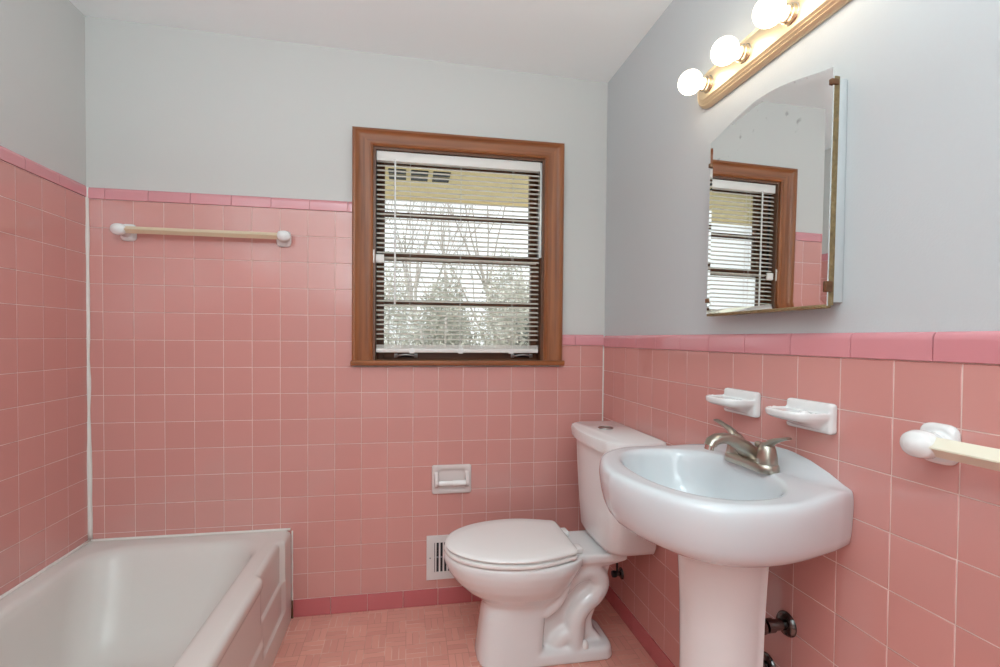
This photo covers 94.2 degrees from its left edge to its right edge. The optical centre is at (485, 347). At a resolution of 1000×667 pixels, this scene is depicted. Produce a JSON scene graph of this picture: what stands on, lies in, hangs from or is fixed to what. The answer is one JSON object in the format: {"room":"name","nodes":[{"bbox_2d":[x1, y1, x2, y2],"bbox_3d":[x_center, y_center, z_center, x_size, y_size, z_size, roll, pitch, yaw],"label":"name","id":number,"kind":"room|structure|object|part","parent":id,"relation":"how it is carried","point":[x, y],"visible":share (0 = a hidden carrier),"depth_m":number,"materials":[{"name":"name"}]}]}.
{"room":"bathroom","nodes":[
{"label":"bathroom","id":0,"kind":"room"},
{"bbox_2d":[0,0,87,595],"bbox_3d":[-1.378,-0.065,0.428,0.124,2.460,2.803,0,1,-10],"label":"wall","id":1,"kind":"structure","parent":0,"point":[44,497],"depth_m":1.58,"materials":[{"name":"pink tile"}]},
{"bbox_2d":[85,187,92,539],"bbox_3d":[-1.551,0.064,1.814,0.019,1.375,0.019,1,1,13],"label":"trim","id":2,"kind":"structure","parent":1,"relation":"attached to","point":[87,227],"depth_m":1.81,"materials":[{"name":"white plastic"}]},
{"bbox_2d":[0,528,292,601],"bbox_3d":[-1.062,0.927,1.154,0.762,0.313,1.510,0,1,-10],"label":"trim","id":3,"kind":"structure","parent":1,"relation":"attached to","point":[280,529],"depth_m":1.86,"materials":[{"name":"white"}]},
{"bbox_2d":[85,16,607,607],"bbox_3d":[-0.510,-0.090,2.050,2.376,2.460,0.130,0,1,-10],"label":"wall","id":4,"kind":"structure","parent":0,"point":[227,394],"depth_m":1.94,"materials":[{"name":"pink tile"}]},
{"bbox_2d":[110,223,290,246],"bbox_3d":[-1.114,-0.451,1.844,0.652,0.068,0.071,0,1,-10],"label":"towel bar","id":5,"kind":"object","parent":4,"relation":"attached to","point":[127,232],"visible":1,"depth_m":1.82,"materials":[{"name":"white ceramic"}]},
{"bbox_3d":[-1.403,-0.452,1.796,0.066,0.068,0.071,0,1,-10],"label":"post","id":6,"kind":"part","parent":5,"relation":"part of","materials":[{"name":"white ceramic"}]},
{"bbox_3d":[-0.825,-0.450,1.893,0.067,0.068,0.071,0,1,-10],"label":"post","id":7,"kind":"part","parent":5,"relation":"part of","materials":[{"name":"white ceramic"}]},
{"bbox_2d":[291,600,293,618],"bbox_3d":[-0.814,1.102,1.959,0.010,0.075,0.011,0,1,-10],"label":"trim","id":8,"kind":"structure","parent":4,"relation":"attached to","point":[292,615],"depth_m":1.96,"materials":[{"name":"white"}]},
{"bbox_2d":[293,586,481,616],"bbox_3d":[-0.136,1.105,2.078,1.370,0.073,0.010,0,1,-10],"label":"baseboard","id":9,"kind":"structure","parent":4,"relation":"attached to","point":[448,595],"depth_m":2.02,"materials":[{"name":"tile"}]},
{"bbox_2d":[426,535,453,579],"bbox_3d":[-0.108,0.928,2.073,0.307,0.194,0.010,0,1,-10],"label":"air vent","id":10,"kind":"object","parent":4,"relation":"in","point":[436,567],"visible":0.27,"depth_m":2.05,"materials":[{"name":"white metal"}]},
{"bbox_2d":[432,464,470,493],"bbox_3d":[-0.147,0.582,2.043,0.175,0.128,0.042,0,1,-10],"label":"paper holder","id":11,"kind":"object","parent":4,"relation":"attached to","point":[452,478],"visible":1,"depth_m":2.05,"materials":[{"name":"white ceramic"}]},
{"bbox_2d":[350,126,564,365],"bbox_3d":[-0.113,-0.425,2.098,0.944,1.002,0.154,0,1,-10],"label":"window","id":12,"kind":"structure","parent":4,"relation":"in","point":[366,141],"depth_m":2.07,"materials":[{"name":"brown wood"}]},
{"bbox_2d":[373,151,539,353],"bbox_3d":[-0.120,-0.409,2.065,0.743,0.871,0.042,0,1,-10],"label":"window blind","id":13,"kind":"object","parent":12,"relation":"attached to","point":[381,156],"visible":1,"depth_m":2.06,"materials":[{"name":"white plastic"}]},
{"bbox_3d":[-0.331,-0.400,2.037,0.001,0.813,0.028,0,1,-10],"label":"ladder cord","id":14,"kind":"part","parent":13,"relation":"part of","materials":[{"name":"white fabric"}]},
{"bbox_3d":[-0.118,0.013,2.081,0.726,0.018,0.026,0,1,-10],"label":"rail","id":15,"kind":"part","parent":13,"relation":"part of","materials":[{"name":"white plastic"}]},
{"bbox_3d":[-0.112,-0.399,2.074,0.001,0.813,0.028,0,1,-10],"label":"ladder cord","id":16,"kind":"part","parent":13,"relation":"part of","materials":[{"name":"white fabric"}]},
{"bbox_3d":[0.123,-0.397,2.113,0.001,0.813,0.028,0,1,-10],"label":"ladder cord","id":17,"kind":"part","parent":13,"relation":"part of","materials":[{"name":"white fabric"}]},
{"bbox_3d":[-0.124,-0.622,2.153,0.734,0.457,0.032,0,1,-10],"label":"sash","id":18,"kind":"part","parent":12,"relation":"part of","materials":[{"name":"brown wood"}]},
{"bbox_3d":[-0.122,-0.185,2.127,0.734,0.478,0.032,0,1,-10],"label":"sash","id":19,"kind":"part","parent":12,"relation":"part of","materials":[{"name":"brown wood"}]},
{"bbox_3d":[-0.124,-0.622,2.153,0.670,0.457,0.032,0,1,-10],"label":"rail","id":20,"kind":"part","parent":12,"relation":"part of","materials":[{"name":"brown wood"}]},
{"bbox_3d":[-0.122,-0.185,2.127,0.670,0.478,0.032,0,1,-10],"label":"rail","id":21,"kind":"part","parent":12,"relation":"part of","materials":[{"name":"brown wood"}]},
{"bbox_2d":[69,0,672,82],"bbox_3d":[-0.258,-1.275,0.591,2.376,0.148,3.043,0,1,-10],"label":"ceiling","id":22,"kind":"structure","parent":0,"point":[590,40],"depth_m":1.79,"materials":[{"name":"white paint"}]},
{"bbox_2d":[272,597,657,666],"bbox_3d":[-0.269,1.197,0.580,2.376,0.050,2.923,0,1,-10],"label":"floor","id":23,"kind":"structure","parent":0,"point":[444,635],"depth_m":1.82,"materials":[{"name":"tile"}]},
{"bbox_2d":[0,531,290,666],"bbox_3d":[-1.062,0.966,1.147,0.755,0.376,1.519,0,1,-10],"label":"bathtub","id":24,"kind":"object","parent":23,"relation":"on","point":[215,600],"visible":1,"depth_m":1.66,"materials":[{"name":"ceramic"}]},
{"bbox_2d":[444,421,666,666],"bbox_3d":[0.224,0.734,1.774,0.761,0.836,0.434,0,1,-10],"label":"toilet","id":25,"kind":"object","parent":23,"relation":"on","point":[539,583],"visible":0.98,"depth_m":1.68,"materials":[{"name":"white ceramic"}]},
{"bbox_3d":[0.078,0.743,1.753,0.467,0.016,0.382,0,1,-10],"label":"seat","id":26,"kind":"part","parent":25,"relation":"part of","materials":[{"name":"white plastic"}]},
{"bbox_3d":[0.081,0.721,1.753,0.467,0.021,0.376,0,1,-10],"label":"lid","id":27,"kind":"part","parent":25,"relation":"part of","materials":[{"name":"white plastic"}]},
{"bbox_3d":[0.177,0.953,1.774,0.672,0.398,0.375,0,1,-10],"label":"bowl","id":28,"kind":"part","parent":25,"relation":"part of","materials":[{"name":"white ceramic"}]},
{"bbox_3d":[0.493,0.559,1.816,0.206,0.375,0.396,0,1,-10],"label":"tank","id":29,"kind":"part","parent":25,"relation":"part of","materials":[{"name":"white ceramic"}]},
{"bbox_3d":[0.486,0.346,1.810,0.235,0.050,0.434,0,1,-10],"label":"tank lid","id":30,"kind":"part","parent":25,"relation":"part of","materials":[{"name":"white ceramic"}]},
{"bbox_2d":[599,441,853,666],"bbox_3d":[0.501,0.705,1.124,0.440,0.924,0.516,0,1,-10],"label":"pedestal sink","id":31,"kind":"object","parent":23,"relation":"on","point":[726,523],"visible":0.96,"depth_m":1.04,"materials":[{"name":"white ceramic"}]},
{"bbox_2d":[599,441,853,567],"bbox_3d":[0.504,0.378,1.117,0.440,0.269,0.516,0,1,-10],"label":"basin","id":32,"kind":"object","parent":31,"relation":"in","point":[700,506],"depth_m":0.94,"materials":[{"name":"white ceramic"}]},
{"bbox_2d":[704,419,791,474],"bbox_3d":[0.642,0.241,1.135,0.188,0.094,0.179,1,1,37],"label":"faucet","id":33,"kind":"object","parent":31,"relation":"on","point":[762,457],"visible":1,"depth_m":1.11,"materials":[{"name":"silver metal"}]},
{"bbox_3d":[0.633,0.226,1.217,0.030,0.067,0.083,0,1,-16],"label":"lever","id":34,"kind":"part","parent":33,"relation":"part of","materials":[{"name":"silver metal"}]},
{"bbox_3d":[0.607,0.246,1.129,0.156,0.079,0.064,0,1,-10],"label":"spout","id":35,"kind":"part","parent":33,"relation":"part of","materials":[{"name":"silver metal"}]},
{"bbox_3d":[0.642,0.244,1.187,0.046,0.050,0.046,0,1,-10],"label":"handle","id":36,"kind":"part","parent":33,"relation":"part of","materials":[{"name":"silver metal"}]},
{"bbox_3d":[0.650,0.278,1.137,0.053,0.022,0.155,0,1,-10],"label":"plate","id":37,"kind":"part","parent":33,"relation":"part of","materials":[{"name":"silver metal"}]},
{"bbox_3d":[0.669,0.250,1.140,0.016,0.042,0.016,0,1,-10],"label":"lift knob","id":38,"kind":"part","parent":33,"relation":"part of","materials":[{"name":"silver metal"}]},
{"bbox_3d":[0.659,0.246,1.087,0.046,0.050,0.046,0,1,-10],"label":"handle","id":39,"kind":"part","parent":33,"relation":"part of","materials":[{"name":"silver metal"}]},
{"bbox_3d":[0.660,0.229,1.055,0.030,0.067,0.083,0,1,-3],"label":"lever","id":40,"kind":"part","parent":33,"relation":"part of","materials":[{"name":"silver metal"}]},
{"bbox_2d":[603,0,999,666],"bbox_3d":[0.842,-0.054,0.801,0.124,2.460,2.803,0,1,-10],"label":"wall","id":41,"kind":"structure","parent":0,"point":[912,340],"depth_m":0.94,"materials":[{"name":"pink tile"}]},
{"bbox_2d":[602,345,603,420],"bbox_3d":[0.547,0.511,2.178,0.006,1.121,0.007,0,1,-10],"label":"trim","id":42,"kind":"structure","parent":41,"relation":"attached to","point":[603,345],"depth_m":2.17,"materials":[{"name":"white"}]},
{"bbox_2d":[611,563,623,579],"bbox_3d":[0.559,0.888,1.974,0.042,0.194,0.048,0,1,-10],"label":"supply valve","id":43,"kind":"object","parent":41,"relation":"attached to","point":[619,572],"visible":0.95,"depth_m":1.97,"materials":[{"name":"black metal"}]},
{"bbox_3d":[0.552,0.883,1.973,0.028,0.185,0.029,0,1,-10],"label":"handle","id":44,"kind":"part","parent":43,"relation":"part of","materials":[{"name":"metal"}]},
{"bbox_2d":[605,586,675,666],"bbox_3d":[0.777,1.138,0.809,0.010,0.073,2.789,0,1,-10],"label":"baseboard","id":45,"kind":"structure","parent":41,"relation":"attached to","point":[656,653],"depth_m":1.82,"materials":[{"name":"tile"}]},
{"bbox_2d":[706,388,760,417],"bbox_3d":[0.658,0.147,1.255,0.096,0.067,0.124,0,1,-10],"label":"soap dish","id":46,"kind":"object","parent":41,"relation":"attached to","point":[738,401],"visible":1,"depth_m":1.22,"materials":[{"name":"white ceramic"}]},
{"bbox_2d":[678,0,850,108],"bbox_3d":[0.671,-0.783,1.158,0.118,0.112,0.608,0,1,-10],"label":"vanity light","id":47,"kind":"object","parent":41,"relation":"attached to","point":[780,24],"visible":1,"depth_m":1.19,"materials":[{"name":"gold metal"}]},
{"bbox_2d":[678,69,712,94],"bbox_3d":[0.622,-0.788,1.382,0.096,0.068,0.068,0,1,-10],"label":"bulb","id":48,"kind":"object","parent":47,"relation":"attached to","point":[691,81],"depth_m":1.37,"materials":[{"name":"white glass"}]},
{"bbox_2d":[711,36,750,65],"bbox_3d":[0.647,-0.785,1.232,0.096,0.068,0.068,0,1,-10],"label":"bulb","id":49,"kind":"object","parent":47,"relation":"attached to","point":[726,50],"depth_m":1.22,"materials":[{"name":"white glass"}]},
{"bbox_2d":[752,0,799,28],"bbox_3d":[0.673,-0.782,1.081,0.096,0.068,0.068,0,1,-10],"label":"bulb","id":50,"kind":"object","parent":47,"relation":"attached to","point":[781,14],"depth_m":1.07,"materials":[{"name":"white glass"}]},
{"bbox_2d":[763,651,775,666],"bbox_3d":[0.677,0.803,1.171,0.078,0.058,0.058,0,1,-10],"label":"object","id":51,"kind":"object","parent":41,"relation":"attached to","point":[768,661],"visible":0.23,"depth_m":1.17,"materials":[{"name":"silver metal"}]},
{"bbox_2d":[705,66,847,315],"bbox_3d":[0.701,-0.356,1.161,0.054,0.537,0.391,0,1,-10],"label":"medicine cabinet","id":52,"kind":"object","parent":41,"relation":"attached to","point":[777,201],"visible":1,"depth_m":1.09,"materials":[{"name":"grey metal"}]},
{"bbox_2d":[764,610,796,637],"bbox_3d":[0.688,0.664,1.111,0.078,0.058,0.058,0,1,-10],"label":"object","id":53,"kind":"object","parent":41,"relation":"attached to","point":[784,622],"visible":0.72,"depth_m":1.10,"materials":[{"name":"silver metal"}]},
{"bbox_2d":[765,398,836,434],"bbox_3d":[0.694,0.152,1.039,0.098,0.067,0.120,0,1,-10],"label":"soap dish","id":54,"kind":"object","parent":41,"relation":"attached to","point":[821,417],"visible":1,"depth_m":1.00,"materials":[{"name":"white ceramic"}]},
{"bbox_2d":[900,422,999,470],"bbox_3d":[0.794,0.170,0.491,0.081,0.070,0.668,0,1,-10],"label":"towel bar","id":55,"kind":"object","parent":41,"relation":"attached to","point":[939,443],"visible":1,"depth_m":0.75,"materials":[{"name":"white ceramic"}]},
{"bbox_3d":[0.746,0.164,0.786,0.087,0.070,0.059,0,1,-19],"label":"post","id":56,"kind":"part","parent":55,"relation":"part of","materials":[{"name":"white ceramic"}]},
{"label":"outside","id":57,"kind":"structure","parent":0,"visible":0},
{"bbox_3d":[0.434,1.163,21.495,36.000,0.100,37.807,0,1,-10],"label":"ground","id":58,"kind":"structure","parent":57,"visible":0},
{"bbox_2d":[384,306,396,347],"bbox_3d":[-1.554,0.221,5.424,1.075,2.430,0.878,0,1,-10],"label":"shrub","id":59,"kind":"object","parent":58,"relation":"on","point":[385,331],"visible":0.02,"depth_m":5.47,"materials":[{"name":"green plant"}]},
{"bbox_2d":[384,251,417,347],"bbox_3d":[-1.453,-0.045,6.956,1.076,2.903,0.942,0,1,-10],"label":"shrub","id":60,"kind":"object","parent":58,"relation":"on","point":[400,269],"visible":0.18,"depth_m":6.86,"materials":[{"name":"green plant"}]},
{"bbox_2d":[385,203,471,328],"bbox_3d":[-1.590,-3.260,16.174,4.525,8.973,3.270,2,2,44],"label":"bare tree","id":61,"kind":"object","parent":58,"relation":"on","point":[442,238],"visible":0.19,"depth_m":15.78,"materials":[{"name":"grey plant"}]},
{"bbox_2d":[385,200,496,347],"bbox_3d":[-1.435,-1.983,9.210,4.093,6.694,3.084,1,2,42],"label":"bare tree","id":62,"kind":"object","parent":58,"relation":"on","point":[431,204],"visible":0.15,"depth_m":9.24,"materials":[{"name":"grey plant"}]},
{"bbox_2d":[401,280,481,347],"bbox_3d":[-0.430,0.327,5.220,1.119,2.247,0.986,0,1,-10],"label":"shrub","id":63,"kind":"object","parent":58,"relation":"on","point":[440,342],"visible":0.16,"depth_m":5.09,"materials":[{"name":"green plant"}]},
{"bbox_2d":[416,263,473,344],"bbox_3d":[-0.657,-0.013,7.611,1.078,2.826,0.939,0,1,-10],"label":"shrub","id":64,"kind":"object","parent":58,"relation":"on","point":[443,280],"visible":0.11,"depth_m":7.54,"materials":[{"name":"green plant"}]},
{"bbox_2d":[387,201,505,343],"bbox_3d":[-0.480,-2.954,10.410,4.320,8.605,3.383,1,1,3],"label":"bare tree","id":65,"kind":"object","parent":58,"relation":"on","point":[480,267],"visible":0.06,"depth_m":10.49,"materials":[{"name":"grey plant"}]},
{"bbox_2d":[470,244,528,344],"bbox_3d":[0.282,-0.157,7.237,1.062,3.141,0.942,1,1,17],"label":"shrub","id":66,"kind":"object","parent":58,"relation":"on","point":[509,268],"visible":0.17,"depth_m":7.13,"materials":[{"name":"green plant"}]},
{"bbox_2d":[486,249,528,345],"bbox_3d":[0.458,0.080,6.044,0.997,2.720,0.872,0,1,-10],"label":"shrub","id":67,"kind":"object","parent":58,"relation":"on","point":[516,282],"visible":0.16,"depth_m":5.96,"materials":[{"name":"green plant"}]},
{"bbox_2d":[515,318,528,345],"bbox_3d":[0.615,0.462,4.777,0.986,2.012,0.905,0,1,-10],"label":"shrub","id":68,"kind":"object","parent":58,"relation":"on","point":[525,343],"visible":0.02,"depth_m":4.77,"materials":[{"name":"green plant"}]},
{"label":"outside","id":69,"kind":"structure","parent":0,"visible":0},
{"bbox_2d":[385,167,528,206],"bbox_3d":[0.036,-1.144,2.833,13.000,0.175,1.277,0,1,-10],"label":"soffit","id":70,"kind":"structure","parent":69,"point":[386,168],"depth_m":3.11,"materials":[{"name":"beige"}]},
{"bbox_2d":[388,168,405,179],"bbox_3d":[-0.544,-1.073,2.873,0.105,0.008,0.170,0,1,-10],"label":"vent","id":71,"kind":"object","parent":70,"relation":"attached to","point":[400,169],"depth_m":2.86,"materials":[{"name":"grey metal"}]},
{"bbox_2d":[411,170,428,181],"bbox_3d":[-0.411,-1.072,2.895,0.105,0.008,0.170,0,1,-10],"label":"vent","id":72,"kind":"object","parent":70,"relation":"attached to","point":[412,174],"depth_m":2.88,"materials":[{"name":"grey metal"}]},
{"bbox_2d":[432,171,450,182],"bbox_3d":[-0.278,-1.072,2.917,0.105,0.008,0.170,0,1,-10],"label":"vent","id":73,"kind":"object","parent":70,"relation":"attached to","point":[445,172],"depth_m":2.89,"materials":[{"name":"grey metal"}]}
]}

